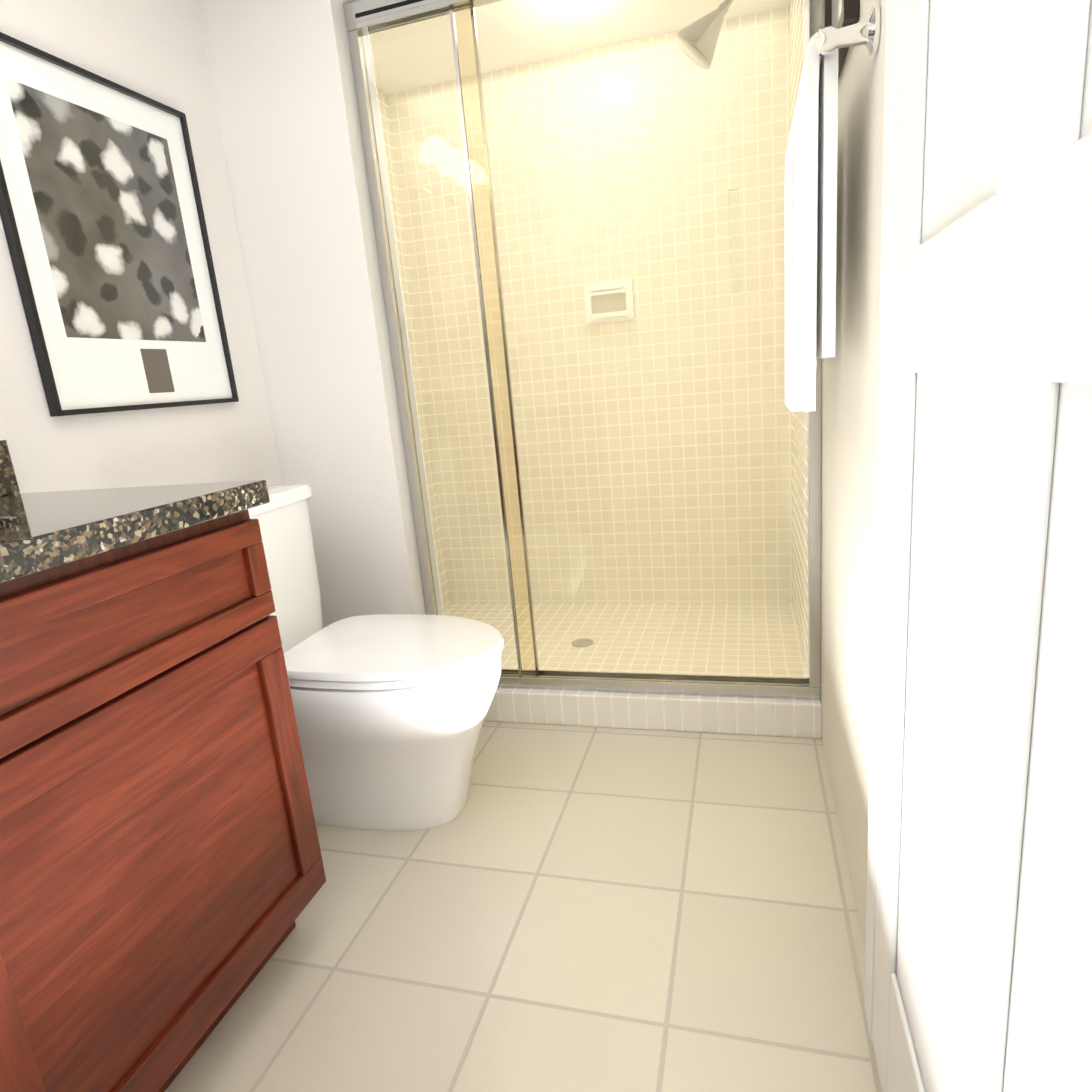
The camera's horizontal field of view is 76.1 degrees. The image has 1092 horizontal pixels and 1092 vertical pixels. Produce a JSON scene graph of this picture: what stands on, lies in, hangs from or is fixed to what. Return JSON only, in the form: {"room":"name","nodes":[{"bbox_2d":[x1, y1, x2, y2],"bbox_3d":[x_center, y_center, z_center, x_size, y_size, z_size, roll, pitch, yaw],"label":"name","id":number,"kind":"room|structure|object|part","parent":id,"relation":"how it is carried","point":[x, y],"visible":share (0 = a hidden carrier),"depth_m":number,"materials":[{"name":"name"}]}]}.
{"room":"bathroom","nodes":[
{"label":"bathroom","id":0,"kind":"room"},
{"bbox_2d":[0,0,282,492],"bbox_3d":[-1.018,-0.334,1.504,0.100,2.140,3.450,-1,14,16],"label":"wall","id":1,"kind":"structure","parent":0,"point":[155,50],"depth_m":1.64,"materials":[{"name":"paint"}]},
{"bbox_2d":[0,32,238,416],"bbox_3d":[-0.944,-0.665,1.564,0.020,0.702,0.535,-1,14,16],"label":"framed picture","id":2,"kind":"object","parent":1,"relation":"attached to","point":[103,221],"visible":0.98,"depth_m":1.51},
{"bbox_2d":[375,87,442,609],"bbox_3d":[-0.656,-0.644,2.573,0.012,2.100,0.888,-1,14,16],"label":"shower wall tile","id":3,"kind":"structure","parent":1,"relation":"attached to","point":[408,341],"depth_m":2.87,"materials":[{"name":"beige tile"}]},
{"bbox_2d":[197,0,425,627],"bbox_3d":[-0.615,-0.499,2.043,0.380,2.140,0.150,-1,14,16],"label":"wall","id":4,"kind":"structure","parent":0,"point":[282,81],"depth_m":1.91,"materials":[{"name":"paint"}]},
{"bbox_2d":[343,0,822,698],"bbox_3d":[0.122,-0.487,1.855,1.138,1.874,0.074,-1,14,16],"label":"shower door","id":5,"kind":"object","parent":4,"relation":"attached to","point":[587,204],"visible":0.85,"depth_m":1.82,"materials":[{"name":"clear glass"}]},
{"bbox_3d":[-0.240,-0.477,1.980,0.292,1.820,0.016,-1,14,16],"label":"glass","id":6,"kind":"part","parent":5,"relation":"part of","materials":[{"name":"clear glass"}]},
{"bbox_3d":[0.452,-0.729,1.669,0.023,0.230,0.021,-1,14,16],"label":"handle","id":7,"kind":"part","parent":5,"relation":"part of","materials":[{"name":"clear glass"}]},
{"bbox_2d":[484,687,821,738],"bbox_3d":[0.208,0.469,2.082,1.140,0.100,0.120,-1,14,16],"label":"shower curb","id":8,"kind":"structure","parent":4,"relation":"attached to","point":[781,717],"depth_m":1.99,"materials":[{"name":"tile"}]},
{"bbox_2d":[368,35,375,86],"bbox_3d":[-0.339,-1.435,1.018,1.720,0.100,3.450,-1,14,16],"label":"ceiling","id":9,"kind":"structure","parent":0,"point":[372,60],"depth_m":2.44,"materials":[{"name":"paint"}]},
{"bbox_2d":[165,721,881,1091],"bbox_3d":[-0.142,0.735,1.539,1.720,0.100,3.450,-1,14,16],"label":"floor","id":10,"kind":"structure","parent":0,"point":[573,909],"depth_m":1.28,"materials":[{"name":"tile"}]},
{"bbox_2d":[0,440,325,1091],"bbox_3d":[-0.865,0.425,0.766,0.567,0.985,1.220,-1,14,16],"label":"bathroom vanity","id":11,"kind":"object","parent":10,"relation":"on","point":[162,877],"visible":1,"depth_m":0.94,"materials":[{"name":"brown wood"}]},
{"bbox_2d":[248,483,503,830],"bbox_3d":[-0.475,0.264,1.696,0.782,0.797,0.472,-1,14,16],"label":"toilet","id":12,"kind":"object","parent":10,"relation":"on","point":[391,711],"visible":0.46,"depth_m":1.60,"materials":[{"name":"white ceramic"}]},
{"bbox_2d":[443,610,807,677],"bbox_3d":[0.164,0.376,2.618,1.520,0.040,0.900,-1,14,16],"label":"pan","id":13,"kind":"object","parent":10,"relation":"on","point":[805,674],"depth_m":2.20,"materials":[{"name":"tile"}]},
{"bbox_2d":[821,0,885,945],"bbox_3d":[0.538,-0.367,1.053,0.100,2.140,3.450,-1,14,16],"label":"wall","id":14,"kind":"structure","parent":0,"point":[849,421],"depth_m":1.23,"materials":[{"name":"paint"}]},
{"bbox_2d":[803,0,807,675],"bbox_3d":[0.792,-0.674,2.153,0.012,2.100,0.888,-1,14,16],"label":"shower wall tile","id":15,"kind":"structure","parent":14,"relation":"attached to","point":[805,440],"depth_m":2.10,"materials":[{"name":"beige tile"}]},
{"bbox_2d":[784,5,879,411],"bbox_3d":[0.503,-0.529,1.293,0.091,0.548,0.676,-1,14,16],"label":"towel rail","id":16,"kind":"object","parent":14,"relation":"attached to","point":[810,207],"visible":1,"depth_m":1.05,"materials":[{"name":"white fabric"}]},
{"bbox_2d":[792,30,838,411],"bbox_3d":[0.442,-0.499,1.158,0.047,0.525,0.260,-1,14,16],"label":"towel","id":17,"kind":"object","parent":16,"relation":"hanging from","point":[815,138],"depth_m":1.05,"materials":[{"name":"white fabric"}]},
{"bbox_2d":[823,0,859,78],"bbox_3d":[0.491,-1.029,1.164,0.022,0.380,0.300,-1,14,16],"label":"picture frame","id":18,"kind":"object","parent":14,"relation":"attached to","point":[837,14],"visible":0.47,"depth_m":1.19,"materials":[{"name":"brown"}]},
{"bbox_2d":[864,0,1091,1091],"bbox_3d":[0.263,-0.170,0.432,0.087,2.095,0.940,-1,14,16],"label":"door","id":19,"kind":"structure","parent":14,"relation":"in","point":[978,960],"depth_m":0.51,"materials":[{"name":"white paint"}]}
]}

